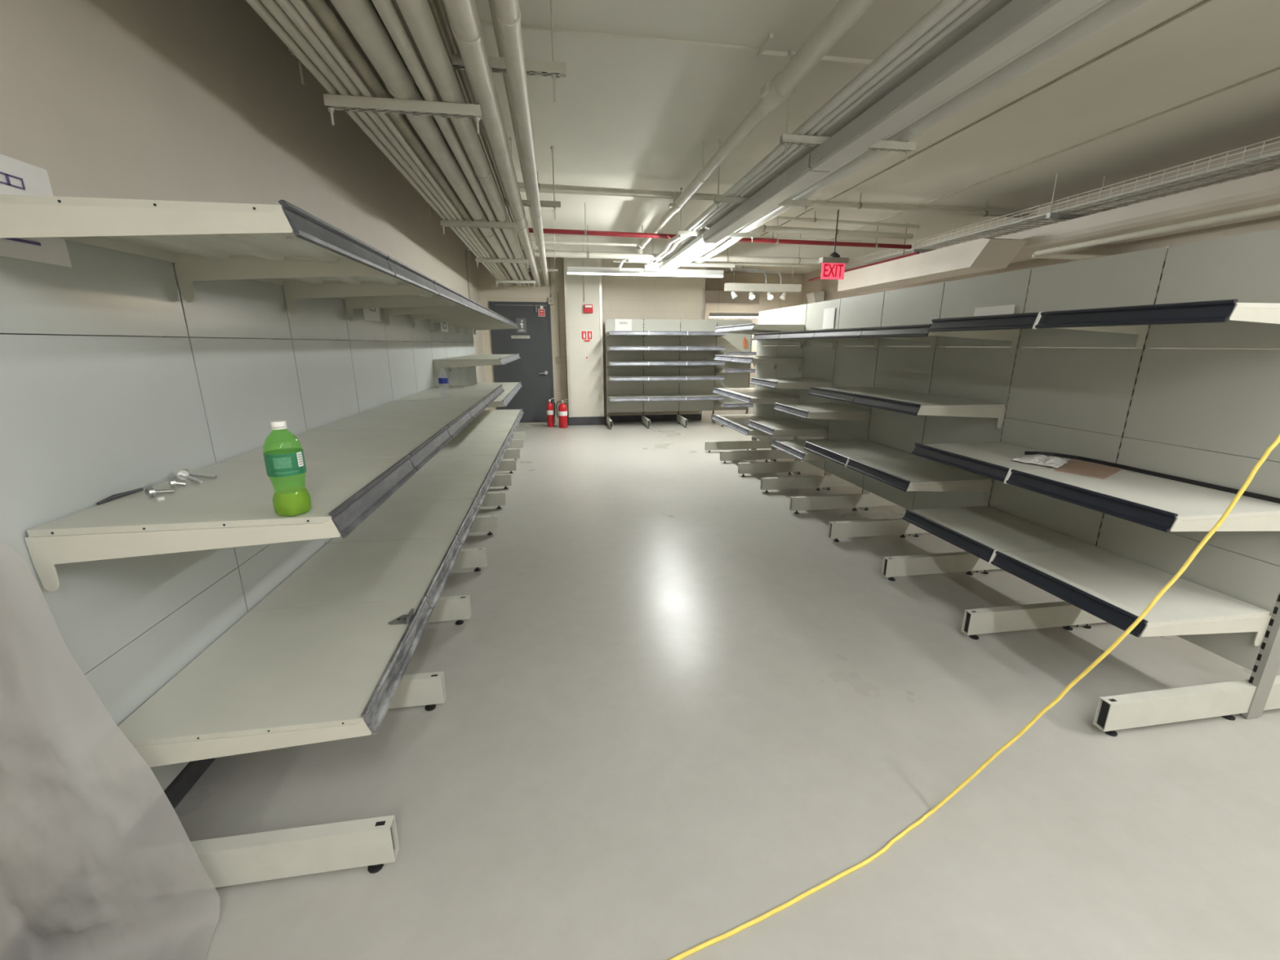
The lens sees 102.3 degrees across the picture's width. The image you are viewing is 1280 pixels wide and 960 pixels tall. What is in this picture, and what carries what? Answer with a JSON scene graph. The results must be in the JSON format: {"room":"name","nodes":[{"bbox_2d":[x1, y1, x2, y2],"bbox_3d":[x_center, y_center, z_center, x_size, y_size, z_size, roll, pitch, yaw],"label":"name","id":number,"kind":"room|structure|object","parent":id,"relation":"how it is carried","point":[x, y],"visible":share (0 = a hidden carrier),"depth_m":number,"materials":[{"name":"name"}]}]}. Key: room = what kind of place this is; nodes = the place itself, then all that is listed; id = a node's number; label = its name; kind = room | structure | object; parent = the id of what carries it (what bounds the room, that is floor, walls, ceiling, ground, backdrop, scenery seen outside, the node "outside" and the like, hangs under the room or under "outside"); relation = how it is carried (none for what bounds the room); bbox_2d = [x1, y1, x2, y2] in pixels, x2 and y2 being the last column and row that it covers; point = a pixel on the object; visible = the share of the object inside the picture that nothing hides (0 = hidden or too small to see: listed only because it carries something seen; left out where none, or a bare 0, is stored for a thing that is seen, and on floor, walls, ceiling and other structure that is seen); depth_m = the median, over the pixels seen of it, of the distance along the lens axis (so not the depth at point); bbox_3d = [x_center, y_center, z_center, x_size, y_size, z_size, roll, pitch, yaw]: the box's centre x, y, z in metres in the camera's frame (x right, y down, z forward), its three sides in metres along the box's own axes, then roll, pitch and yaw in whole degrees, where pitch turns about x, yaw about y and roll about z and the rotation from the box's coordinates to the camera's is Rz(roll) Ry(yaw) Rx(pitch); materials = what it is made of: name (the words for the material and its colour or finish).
{"room":"supermarket","nodes":[
{"label":"supermarket","id":0,"kind":"room"},
{"bbox_2d":[0,0,487,409],"bbox_3d":[-1.805,-0.797,2.739,0.150,3.000,13.500,-2,15,-9],"label":"wall","id":1,"kind":"structure","parent":0,"point":[187,100],"depth_m":1.87,"materials":[{"name":"paint"}]},
{"bbox_2d":[164,736,233,808],"bbox_3d":[-1.726,0.590,3.107,0.008,0.130,13.180,-2,15,-9],"label":"baseboard","id":2,"kind":"structure","parent":1,"relation":"attached to","point":[187,778],"depth_m":1.69,"materials":[{"name":"rubber"}]},
{"bbox_2d":[465,248,471,298],"bbox_3d":[-2.506,-3.010,7.748,0.161,0.931,0.024,-2,15,-9],"label":"conduit","id":3,"kind":"object","parent":1,"relation":"attached to","point":[466,255],"visible":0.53,"depth_m":7.71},
{"bbox_2d":[464,235,898,261],"bbox_3d":[0.861,-3.687,8.228,7.010,0.200,0.200,-2,15,-9],"label":"trim","id":4,"kind":"structure","parent":1,"relation":"attached to","point":[740,249],"depth_m":8.27,"materials":[{"name":"paint"}]},
{"bbox_2d":[519,187,1030,215],"bbox_3d":[1.257,-3.127,5.796,7.010,0.045,0.150,-2,15,-9],"label":"trim","id":5,"kind":"structure","parent":1,"relation":"attached to","point":[542,193],"depth_m":5.63,"materials":[{"name":"paint"}]},
{"bbox_2d":[563,257,601,417],"bbox_3d":[-0.995,-2.491,9.180,0.640,3.000,0.300,-2,15,-9],"label":"wall column","id":6,"kind":"structure","parent":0,"point":[584,374],"depth_m":9.05,"materials":[{"name":"paint"}]},
{"bbox_2d":[563,264,571,417],"bbox_3d":[-1.274,-2.387,9.038,0.052,2.570,0.077,-2,15,-9],"label":"trim","id":7,"kind":"structure","parent":6,"relation":"attached to","point":[564,265],"depth_m":8.98,"materials":[{"name":"metal"}]},
{"bbox_2d":[567,414,605,425],"bbox_3d":[-0.986,-1.112,9.538,0.682,0.150,0.312,-2,15,-9],"label":"baseboard","id":8,"kind":"structure","parent":6,"relation":"attached to","point":[595,420],"depth_m":9.39,"materials":[{"name":"rubber"}]},
{"bbox_2d":[580,330,592,342],"bbox_3d":[-0.927,-2.515,9.015,0.210,0.190,0.032,-2,15,-9],"label":"sign","id":9,"kind":"object","parent":6,"relation":"attached to","point":[586,335],"visible":1,"depth_m":9.02,"materials":[{"name":"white plastic"}]},
{"bbox_2d":[599,265,604,416],"bbox_3d":[-0.679,-2.410,9.129,0.052,2.570,0.077,-2,15,-9],"label":"trim","id":10,"kind":"structure","parent":6,"relation":"attached to","point":[600,276],"depth_m":9.08,"materials":[{"name":"metal"}]},
{"bbox_2d":[475,253,706,423],"bbox_3d":[-0.798,-2.557,9.431,4.010,3.000,0.150,-2,15,-9],"label":"wall","id":11,"kind":"structure","parent":0,"point":[624,296],"depth_m":9.27,"materials":[{"name":"paint"}]},
{"bbox_2d":[325,0,512,279],"bbox_3d":[-1.172,-1.789,2.582,0.086,0.086,13.200,-2,15,-9],"label":"ceiling pipe","id":12,"kind":"object","parent":11,"relation":"attached to","point":[329,2],"visible":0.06,"depth_m":2.16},
{"bbox_2d":[391,0,524,279],"bbox_3d":[-0.948,-1.795,2.618,0.092,0.092,13.200,-2,15,-9],"label":"ceiling pipe","id":13,"kind":"object","parent":11,"relation":"attached to","point":[394,2],"visible":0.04,"depth_m":2.12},
{"bbox_2d":[494,0,548,286],"bbox_3d":[-0.591,-1.756,2.687,0.079,0.079,13.200,-2,15,-9],"label":"ceiling pipe","id":14,"kind":"object","parent":11,"relation":"attached to","point":[508,12],"visible":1,"depth_m":2.12,"materials":[{"name":"metal"}]},
{"bbox_2d":[479,289,564,293],"bbox_3d":[-2.046,-3.274,8.948,1.445,0.030,0.020,-2,15,-9],"label":"ceiling pipe","id":15,"kind":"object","parent":11,"relation":"attached to","point":[496,291],"depth_m":8.93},
{"bbox_2d":[488,301,555,424],"bbox_3d":[-2.095,-2.069,9.262,1.040,2.140,0.170,-2,15,-9],"label":"door","id":16,"kind":"structure","parent":11,"relation":"in","point":[534,369],"depth_m":9.23,"materials":[{"name":"paint"}]},
{"bbox_2d":[515,318,526,333],"bbox_3d":[-2.086,-2.715,9.073,0.170,0.245,0.008,-2,15,-9],"label":"door sign","id":17,"kind":"object","parent":16,"relation":"attached to","point":[522,323],"visible":0.99,"depth_m":9.07,"materials":[{"name":"white plastic"}]},
{"bbox_2d":[604,413,701,422],"bbox_3d":[0.260,-1.186,9.882,1.890,0.120,0.010,-2,15,-9],"label":"baseboard","id":18,"kind":"structure","parent":11,"relation":"attached to","point":[689,416],"depth_m":9.88,"materials":[{"name":"rubber"}]},
{"bbox_2d":[698,280,706,413],"bbox_3d":[1.168,-2.463,9.728,0.057,2.430,0.067,-2,15,-9],"label":"trim","id":19,"kind":"structure","parent":11,"relation":"attached to","point":[704,282],"depth_m":9.48,"materials":[{"name":"metal"}]},
{"bbox_2d":[173,407,1279,959],"bbox_3d":[1.549,0.282,4.779,7.310,0.120,15.800,-2,15,-9],"label":"floor","id":20,"kind":"structure","parent":0,"point":[676,708],"depth_m":1.79,"materials":[{"name":"concrete"}]},
{"bbox_2d":[0,539,220,959],"bbox_3d":[-1.156,0.658,0.836,0.400,1.135,0.671,-2,15,-9],"label":"plastic sheet","id":21,"kind":"object","parent":20,"relation":"on","point":[97,862],"visible":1,"depth_m":1.14,"materials":[{"name":"grey"}]},
{"bbox_2d":[0,194,525,887],"bbox_3d":[-1.564,-0.573,4.359,0.723,1.743,6.736,-2,15,-9],"label":"shelving unit","id":22,"kind":"object","parent":20,"relation":"on","point":[202,612],"visible":0.96,"depth_m":1.51,"materials":[{"name":"metal"}]},
{"bbox_2d":[0,154,71,267],"bbox_3d":[-1.345,-0.577,1.077,0.006,0.210,0.297,-2,15,-9],"label":"paper sign","id":23,"kind":"object","parent":22,"relation":"attached to","point":[17,177],"visible":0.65,"depth_m":1.15,"materials":[{"name":"white"}]},
{"bbox_2d":[0,171,40,245],"bbox_3d":[-1.339,-0.570,1.051,0.002,0.136,0.205,-2,15,-9],"label":"print","id":24,"kind":"object","parent":23,"relation":"attached to","point":[15,183],"depth_m":1.12,"materials":[{"name":"purple"}]},
{"bbox_2d":[96,487,143,505],"bbox_3d":[-1.354,0.040,1.343,0.012,0.013,0.131,-1,15,-3],"label":"scrap","id":25,"kind":"object","parent":22,"relation":"on","point":[126,493],"visible":1,"depth_m":1.34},
{"bbox_2d":[144,486,174,497],"bbox_3d":[-1.266,0.026,1.362,0.029,0.029,0.055,6,16,22],"label":"bolt","id":26,"kind":"object","parent":22,"relation":"on","point":[149,491],"visible":1,"depth_m":1.34,"materials":[{"name":"metal"}]},
{"bbox_2d":[168,477,185,488],"bbox_3d":[-1.290,0.006,1.438,0.030,0.030,0.033,11,18,35],"label":"bolt","id":27,"kind":"object","parent":22,"relation":"on","point":[172,482],"visible":1,"depth_m":1.43,"materials":[{"name":"metal"}]},
{"bbox_2d":[176,470,203,484],"bbox_3d":[-1.303,-0.009,1.497,0.110,0.029,0.029,7,16,26],"label":"bolt","id":28,"kind":"object","parent":22,"relation":"on","point":[182,474],"visible":1,"depth_m":1.51,"materials":[{"name":"metal"}]},
{"bbox_2d":[179,468,217,478],"bbox_3d":[-1.312,-0.019,1.534,0.103,0.029,0.029,1,15,3],"label":"bolt","id":29,"kind":"object","parent":22,"relation":"on","point":[195,474],"visible":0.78,"depth_m":1.53,"materials":[{"name":"metal"}]},
{"bbox_2d":[262,420,310,515],"bbox_3d":[-0.817,-0.027,1.192,0.077,0.219,0.077,-2,15,-9],"label":"soda bottle","id":30,"kind":"object","parent":22,"relation":"on","point":[290,501],"visible":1,"depth_m":1.18,"materials":[{"name":"green plastic"}]},
{"bbox_2d":[363,307,380,321],"bbox_3d":[-1.614,-1.014,3.111,0.006,0.100,0.210,-1,15,-2],"label":"paper sign","id":31,"kind":"object","parent":22,"relation":"attached to","point":[373,314],"visible":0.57,"depth_m":3.12,"materials":[{"name":"grey"}]},
{"bbox_2d":[388,608,413,624],"bbox_3d":[-0.841,0.480,1.814,0.077,0.028,0.063,-2,15,-9],"label":"tab","id":32,"kind":"object","parent":22,"relation":"on","point":[404,619],"visible":1,"depth_m":1.81,"materials":[{"name":"metal"}]},
{"bbox_2d":[546,397,555,426],"bbox_3d":[-1.572,-1.205,9.162,0.161,0.521,0.117,-2,15,-9],"label":"fire extinguisher","id":33,"kind":"object","parent":20,"relation":"on","point":[550,420],"visible":1,"depth_m":9.12,"materials":[{"name":"red metal"}]},
{"bbox_2d":[555,398,568,427],"bbox_3d":[-1.371,-1.175,9.066,0.190,0.511,0.153,-13,20,-41],"label":"fire extinguisher","id":34,"kind":"object","parent":20,"relation":"on","point":[562,409],"visible":1,"depth_m":9.03,"materials":[{"name":"red metal"}]},
{"bbox_2d":[604,319,756,429],"bbox_3d":[0.771,-1.901,9.194,2.715,1.855,0.675,-2,15,-9],"label":"shelving unit","id":35,"kind":"object","parent":20,"relation":"on","point":[674,358],"visible":0.93,"depth_m":9.32,"materials":[{"name":"metal"}]},
{"bbox_2d":[614,319,631,330],"bbox_3d":[-0.292,-2.722,9.058,0.297,0.200,0.006,-2,15,-9],"label":"paper sign","id":36,"kind":"object","parent":35,"relation":"attached to","point":[620,324],"visible":0.85,"depth_m":9.06,"materials":[{"name":"white"}]},
{"bbox_2d":[668,432,1279,959],"bbox_3d":[1.162,-0.375,1.147,3.220,2.998,0.325,-4,15,-14],"label":"extension cord","id":37,"kind":"object","parent":20,"relation":"on","point":[1277,441],"visible":1,"depth_m":1.47,"materials":[{"name":"rubber"}]},
{"bbox_2d":[704,228,1279,736],"bbox_3d":[1.961,-0.622,4.368,1.318,1.838,5.386,-2,15,-9],"label":"shelving unit","id":38,"kind":"object","parent":20,"relation":"on","point":[934,431],"depth_m":2.51,"materials":[{"name":"metal"}]},
{"bbox_2d":[822,307,835,328],"bbox_3d":[1.820,-1.559,4.977,0.002,0.190,0.210,-2,15,-9],"label":"paper sign","id":39,"kind":"object","parent":38,"relation":"attached to","point":[828,313],"visible":1,"depth_m":4.97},
{"bbox_2d":[973,304,1015,316],"bbox_3d":[2.129,-1.003,3.112,0.002,0.085,0.297,-2,15,-9],"label":"paper sign","id":40,"kind":"object","parent":38,"relation":"attached to","point":[1002,309],"visible":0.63,"depth_m":3.10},
{"bbox_2d":[1011,453,1068,467],"bbox_3d":[2.008,-0.103,2.562,0.272,0.018,0.201,-9,17,-32],"label":"wrapper","id":41,"kind":"object","parent":38,"relation":"on","point":[1041,460],"visible":1,"depth_m":2.54,"materials":[{"name":"plastic"}]},
{"bbox_2d":[1053,459,1122,479],"bbox_3d":[2.101,-0.054,2.425,0.368,0.004,0.207,-11,18,-35],"label":"cardboard piece","id":42,"kind":"object","parent":38,"relation":"on","point":[1073,466],"visible":1,"depth_m":2.39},
{"bbox_2d":[704,272,804,387],"bbox_3d":[2.302,-3.273,12.160,3.300,3.000,0.150,-2,15,-9],"label":"wall","id":43,"kind":"structure","parent":0,"point":[792,299],"depth_m":11.90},
{"bbox_2d":[705,290,759,305],"bbox_3d":[1.860,-4.071,11.537,1.500,0.260,0.500,-2,15,-9],"label":"air duct","id":44,"kind":"object","parent":43,"relation":"attached to","point":[711,296],"visible":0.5,"depth_m":11.33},
{"bbox_2d":[475,0,1279,274],"bbox_3d":[1.551,-2.739,3.984,7.310,0.172,15.800,-2,15,-9],"label":"ceiling","id":45,"kind":"structure","parent":0,"point":[646,82],"depth_m":3.56,"materials":[{"name":"paint"}]},
{"bbox_2d":[323,77,482,133],"bbox_3d":[-0.960,-1.794,2.040,0.600,0.715,0.040,-2,15,-9],"label":"hanger","id":46,"kind":"object","parent":45,"relation":"hanging from","point":[332,102],"visible":0.95,"depth_m":2.10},
{"bbox_2d":[330,0,522,286],"bbox_3d":[-1.052,-1.734,2.616,0.111,0.111,13.200,-2,15,-9],"label":"ceiling pipe","id":47,"kind":"object","parent":46,"relation":"on","point":[361,17],"visible":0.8,"depth_m":2.03,"materials":[{"name":"metal"}]},
{"bbox_2d":[443,0,541,287],"bbox_3d":[-0.728,-1.742,2.668,0.101,0.101,13.200,-2,15,-9],"label":"ceiling pipe","id":48,"kind":"object","parent":46,"relation":"hanging from","point":[466,25],"visible":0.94,"depth_m":2.08,"materials":[{"name":"metal"}]},
{"bbox_2d":[287,0,566,102],"bbox_3d":[-0.859,-1.896,2.103,1.092,0.550,0.040,-2,15,-9],"label":"hanger","id":49,"kind":"object","parent":45,"relation":"hanging from","point":[552,68],"visible":0.41,"depth_m":2.19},
{"bbox_2d":[302,0,530,276],"bbox_3d":[-1.073,-2.034,2.534,0.450,0.401,13.200,-2,15,-9],"label":"ceiling pipe","id":50,"kind":"object","parent":49,"relation":"on","point":[435,6],"visible":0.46,"depth_m":2.39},
{"bbox_2d":[440,0,533,275],"bbox_3d":[-0.800,-1.903,2.614,0.079,0.079,13.200,-2,15,-9],"label":"ceiling pipe","id":51,"kind":"object","parent":49,"relation":"on","point":[442,2],"visible":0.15,"depth_m":2.43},
{"bbox_2d":[488,0,542,268],"bbox_3d":[-0.655,-1.960,2.622,0.044,0.044,13.200,-2,15,-9],"label":"ceiling pipe","id":52,"kind":"object","parent":49,"relation":"on","point":[491,2],"visible":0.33,"depth_m":2.66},
{"bbox_2d":[440,137,517,236],"bbox_3d":[-1.301,-2.339,4.112,0.600,0.715,0.040,-2,15,-9],"label":"hanger","id":53,"kind":"object","parent":45,"relation":"hanging from","point":[444,224],"visible":0.84,"depth_m":4.16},
{"bbox_2d":[395,0,533,287],"bbox_3d":[-0.868,-1.734,2.647,0.095,0.095,13.200,-2,15,-9],"label":"ceiling pipe","id":54,"kind":"object","parent":53,"relation":"on","point":[419,18],"visible":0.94,"depth_m":2.02,"materials":[{"name":"metal"}]},
{"bbox_2d":[424,146,560,219],"bbox_3d":[-1.210,-2.459,4.242,1.092,0.550,0.040,-2,15,-9],"label":"hanger","id":55,"kind":"object","parent":45,"relation":"hanging from","point":[554,204],"visible":0.39,"depth_m":4.32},
{"bbox_2d":[475,206,528,268],"bbox_3d":[-1.599,-2.817,5.927,0.600,0.715,0.040,-2,15,-9],"label":"hanger","id":56,"kind":"object","parent":45,"relation":"hanging from","point":[477,260],"visible":0.79,"depth_m":5.98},
{"bbox_2d":[466,209,559,258],"bbox_3d":[-1.538,-2.984,6.239,1.092,0.550,0.040,-2,15,-9],"label":"hanger","id":57,"kind":"object","parent":45,"relation":"hanging from","point":[554,248],"visible":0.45,"depth_m":6.32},
{"bbox_2d":[495,279,535,286],"bbox_3d":[-1.929,-3.345,7.933,0.600,0.715,0.040,-2,15,-9],"label":"hanger","id":58,"kind":"object","parent":45,"relation":"hanging from","point":[496,280],"visible":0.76,"depth_m":7.99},
{"bbox_2d":[245,0,504,286],"bbox_3d":[-1.312,-1.688,2.586,0.030,0.030,13.200,-2,15,-9],"label":"ceiling pipe","id":59,"kind":"object","parent":58,"relation":"on","point":[256,5],"visible":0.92,"depth_m":2.00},
{"bbox_2d":[259,0,506,286],"bbox_3d":[-1.270,-1.692,2.592,0.036,0.036,13.200,-2,15,-9],"label":"ceiling pipe","id":60,"kind":"object","parent":58,"relation":"on","point":[272,6],"visible":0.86,"depth_m":2.00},
{"bbox_2d":[275,0,510,286],"bbox_3d":[-1.227,-1.694,2.598,0.036,0.036,13.200,-2,15,-9],"label":"ceiling pipe","id":61,"kind":"object","parent":58,"relation":"on","point":[286,6],"visible":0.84,"depth_m":2.00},
{"bbox_2d":[289,0,511,286],"bbox_3d":[-1.186,-1.693,2.605,0.031,0.031,13.200,-2,15,-9],"label":"ceiling pipe","id":62,"kind":"object","parent":58,"relation":"on","point":[300,5],"visible":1,"depth_m":2.00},
{"bbox_2d":[306,0,515,285],"bbox_3d":[-1.143,-1.714,2.607,0.046,0.046,13.200,-2,15,-9],"label":"ceiling pipe","id":63,"kind":"object","parent":58,"relation":"on","point":[321,7],"visible":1,"depth_m":2.03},
{"bbox_2d":[371,0,527,287],"bbox_3d":[-0.948,-1.713,2.639,0.052,0.052,13.200,-2,15,-9],"label":"ceiling pipe","id":64,"kind":"object","parent":58,"relation":"on","point":[386,10],"visible":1,"depth_m":2.01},
{"bbox_2d":[567,235,723,277],"bbox_3d":[0.103,-3.389,7.800,2.400,0.560,0.090,-2,15,-9],"label":"linear light","id":65,"kind":"object","parent":45,"relation":"hanging from","point":[571,270],"visible":0.68,"depth_m":7.82,"materials":[{"name":"white"}]},
{"bbox_2d":[567,271,723,277],"bbox_3d":[0.103,-3.127,7.868,2.400,0.020,0.066,-2,15,-9],"label":"diffuser","id":66,"kind":"object","parent":65,"relation":"attached to","point":[628,273],"depth_m":7.86,"materials":[{"name":"white"}]},
{"bbox_2d":[533,225,822,264],"bbox_3d":[0.745,-3.335,7.328,4.640,0.423,0.088,-2,15,-9],"label":"linear light","id":67,"kind":"object","parent":45,"relation":"hanging from","point":[588,255],"visible":0.79,"depth_m":7.29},
{"bbox_2d":[650,238,734,271],"bbox_3d":[0.800,-3.408,7.737,1.300,0.490,0.040,-2,15,-9],"label":"hanger","id":68,"kind":"object","parent":45,"relation":"hanging from","point":[731,265],"visible":0.63,"depth_m":7.79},
{"bbox_2d":[648,0,963,264],"bbox_3d":[1.032,-1.817,2.231,0.111,0.071,11.850,-2,15,-9],"label":"ceiling pipe","id":69,"kind":"object","parent":68,"relation":"on","point":[943,7],"visible":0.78,"depth_m":2.43,"materials":[{"name":"metal"}]},
{"bbox_2d":[677,187,756,242],"bbox_3d":[0.831,-2.812,5.490,0.870,0.500,0.040,-2,15,-9],"label":"hanger","id":70,"kind":"object","parent":45,"relation":"hanging from","point":[680,233],"visible":0.66,"depth_m":5.50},
{"bbox_2d":[658,233,714,273],"bbox_3d":[0.541,-2.830,6.548,0.150,0.097,2.360,-2,15,-9],"label":"linear light","id":71,"kind":"object","parent":70,"relation":"hanging from","point":[697,246],"visible":0.82,"depth_m":6.24,"materials":[{"name":"white"}]},
{"bbox_2d":[653,0,978,262],"bbox_3d":[1.106,-1.816,2.243,0.094,0.064,11.850,-2,15,-9],"label":"ceiling pipe","id":72,"kind":"object","parent":70,"relation":"on","point":[964,5],"visible":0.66,"depth_m":2.43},
{"bbox_2d":[658,0,991,262],"bbox_3d":[1.176,-1.815,2.255,0.086,0.056,11.850,-2,15,-9],"label":"ceiling pipe","id":73,"kind":"object","parent":70,"relation":"on","point":[980,4],"visible":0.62,"depth_m":2.43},
{"bbox_2d":[664,0,1013,262],"bbox_3d":[1.268,-1.850,2.261,0.192,0.120,11.851,-2,15,-9],"label":"ceiling pipe","id":74,"kind":"object","parent":70,"relation":"on","point":[993,6],"visible":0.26,"depth_m":2.40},
{"bbox_2d":[686,0,1111,263],"bbox_3d":[1.595,-1.845,2.316,0.132,0.064,11.850,-2,15,-9],"label":"ceiling pipe","id":75,"kind":"object","parent":70,"relation":"on","point":[1104,2],"visible":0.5,"depth_m":2.49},
{"bbox_2d":[693,0,1152,263],"bbox_3d":[1.742,-1.875,2.332,0.208,0.118,11.850,-2,15,-9],"label":"ceiling pipe","id":76,"kind":"object","parent":70,"relation":"on","point":[1113,11],"visible":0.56,"depth_m":2.46,"materials":[{"name":"metal"}]},
{"bbox_2d":[613,260,809,266],"bbox_3d":[1.133,-3.311,7.900,3.100,0.032,0.032,-2,15,-9],"label":"pipe","id":77,"kind":"object","parent":76,"relation":"attached to","point":[615,261],"visible":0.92,"depth_m":7.98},
{"bbox_2d":[528,202,911,248],"bbox_3d":[1.121,-3.108,6.324,5.066,0.349,0.065,-3,15,-11],"label":"pipe","id":78,"kind":"object","parent":45,"relation":"hanging from","point":[585,232],"visible":0.77,"depth_m":6.40,"materials":[{"name":"metal"}]},
{"bbox_2d":[709,273,782,318],"bbox_3d":[2.390,-4.054,11.220,1.750,1.010,0.120,-2,15,-9],"label":"linear light","id":79,"kind":"object","parent":45,"relation":"hanging from","point":[743,315],"visible":0.66,"depth_m":11.23,"materials":[{"name":"white"}]},
{"bbox_2d":[637,0,877,250],"bbox_3d":[0.885,-1.964,1.901,0.170,0.312,11.340,-2,15,-9],"label":"pipe","id":80,"kind":"object","parent":45,"relation":"hanging from","point":[846,13],"visible":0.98,"depth_m":2.67,"materials":[{"name":"metal"}]},
{"bbox_2d":[531,240,636,246],"bbox_3d":[-0.764,-3.184,6.941,1.450,0.032,0.032,-2,15,-9],"label":"pipe","id":81,"kind":"object","parent":80,"relation":"attached to","point":[532,242],"visible":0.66,"depth_m":6.94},
{"bbox_2d":[617,248,658,271],"bbox_3d":[-0.029,-3.167,7.433,0.590,0.302,0.110,-2,15,-9],"label":"linear light","id":82,"kind":"object","parent":80,"relation":"attached to","point":[647,268],"visible":0.77,"depth_m":7.43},
{"bbox_2d":[724,262,801,300],"bbox_3d":[2.032,-3.397,8.424,1.300,0.858,0.139,-2,15,-9],"label":"track light","id":83,"kind":"object","parent":45,"relation":"hanging from","point":[762,287],"visible":0.97,"depth_m":8.46,"materials":[{"name":"white metal"}]},
{"bbox_2d":[713,139,812,213],"bbox_3d":[1.023,-2.479,4.227,0.840,0.500,0.040,-2,15,-9],"label":"hanger","id":84,"kind":"object","parent":45,"relation":"hanging from","point":[717,199],"visible":0.66,"depth_m":4.23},
{"bbox_2d":[702,153,829,244],"bbox_3d":[0.914,-2.232,4.274,0.150,0.097,2.360,-2,15,-9],"label":"linear light","id":85,"kind":"object","parent":84,"relation":"hanging from","point":[799,175],"visible":0.86,"depth_m":3.84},
{"bbox_2d":[665,225,860,242],"bbox_3d":[1.670,-3.376,7.029,2.900,0.190,0.040,-2,15,-9],"label":"pipe","id":86,"kind":"object","parent":45,"relation":"hanging from","point":[772,237],"visible":0.45,"depth_m":7.15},
{"bbox_2d":[517,171,1037,217],"bbox_3d":[1.756,-2.970,5.423,6.058,0.157,0.061,-3,15,-11],"label":"pipe","id":87,"kind":"object","parent":45,"relation":"hanging from","point":[541,186],"visible":0.69,"depth_m":5.46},
{"bbox_2d":[753,223,913,239],"bbox_3d":[2.418,-3.228,6.547,2.426,0.229,0.082,-3,15,-13],"label":"pipe","id":88,"kind":"object","parent":45,"relation":"hanging from","point":[763,228],"visible":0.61,"depth_m":6.55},
{"bbox_2d":[818,209,848,279],"bbox_3d":[2.360,-2.851,6.234,0.340,0.800,0.140,-2,15,-9],"label":"exit sign","id":89,"kind":"object","parent":45,"relation":"hanging from","point":[833,267],"visible":0.97,"depth_m":6.29,"materials":[{"name":"red plastic"}]},
{"bbox_2d":[773,211,919,227],"bbox_3d":[2.385,-3.235,6.366,2.508,0.123,0.050,-3,15,-13],"label":"pipe","id":90,"kind":"object","parent":45,"relation":"hanging from","point":[814,220],"visible":0.83,"depth_m":6.41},
{"bbox_2d":[779,49,915,160],"bbox_3d":[1.227,-2.152,2.986,0.840,0.500,0.040,-2,15,-9],"label":"hanger","id":91,"kind":"object","parent":45,"relation":"hanging from","point":[785,139],"visible":0.66,"depth_m":2.99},
{"bbox_2d":[809,0,1102,171],"bbox_3d":[1.288,-1.633,2.001,0.150,0.097,2.360,-2,15,-9],"label":"linear light","id":92,"kind":"object","parent":91,"relation":"hanging from","point":[1020,24],"visible":1,"depth_m":2.03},
{"bbox_2d":[808,222,919,281],"bbox_3d":[3.391,-3.527,8.110,0.044,0.446,3.000,-2,15,-9],"label":"pipe","id":93,"kind":"object","parent":45,"relation":"hanging from","point":[917,252],"visible":0.63,"depth_m":7.48,"materials":[{"name":"metal"}]},
{"bbox_2d":[760,0,1212,236],"bbox_3d":[2.709,-2.202,2.221,0.015,0.013,11.500,-2,15,-9],"label":"trim","id":94,"kind":"structure","parent":45,"relation":"attached to","point":[1205,2],"depth_m":3.21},
{"bbox_2d":[831,66,1279,239],"bbox_3d":[3.834,-2.273,2.492,0.015,0.013,11.700,-2,15,-9],"label":"trim","id":95,"kind":"structure","parent":45,"relation":"attached to","point":[1278,68],"depth_m":3.90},
{"bbox_2d":[844,136,1279,270],"bbox_3d":[4.533,-2.260,3.187,0.560,0.390,12.600,-2,15,-9],"label":"cable tray","id":96,"kind":"object","parent":45,"relation":"hanging from","point":[1071,215],"visible":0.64,"depth_m":4.71,"materials":[{"name":"grey metal"}]},
{"bbox_2d":[844,149,1279,269],"bbox_3d":[4.429,-2.140,3.201,0.210,0.022,12.400,-2,15,-9],"label":"cable bundle","id":97,"kind":"object","parent":96,"relation":"in","point":[1278,150],"visible":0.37,"depth_m":4.51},
{"bbox_2d":[994,168,1279,263],"bbox_3d":[4.933,-1.649,2.104,0.727,0.180,9.900,-2,15,-9],"label":"pipe","id":98,"kind":"object","parent":96,"relation":"hanging from","point":[1263,189],"visible":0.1,"depth_m":4.27,"materials":[{"name":"metal"}]},
{"bbox_2d":[837,237,1026,292],"bbox_3d":[3.571,-2.745,6.748,0.440,0.265,2.950,-2,15,-9],"label":"air duct","id":99,"kind":"object","parent":98,"relation":"attached to","point":[981,255],"visible":0.94,"depth_m":6.10,"materials":[{"name":"metal"}]},
{"bbox_2d":[801,140,1279,349],"bbox_3d":[5.086,-1.367,4.926,0.150,3.000,15.800,-2,15,-9],"label":"wall","id":100,"kind":"structure","parent":0,"point":[829,286],"depth_m":5.25,"materials":[{"name":"paint"}]},
{"bbox_2d":[806,290,824,303],"bbox_3d":[3.796,-3.916,11.111,0.317,0.277,0.340,-2,15,-9],"label":"wall speaker","id":101,"kind":"object","parent":100,"relation":"attached to","point":[819,296],"visible":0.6,"depth_m":10.96,"materials":[{"name":"white plastic"}]},
{"bbox_2d":[1031,203,1279,259],"bbox_3d":[4.918,-1.126,1.100,1.344,0.048,8.124,-2,15,-9],"label":"pipe","id":102,"kind":"object","parent":100,"relation":"attached to","point":[1050,253],"visible":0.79,"depth_m":3.87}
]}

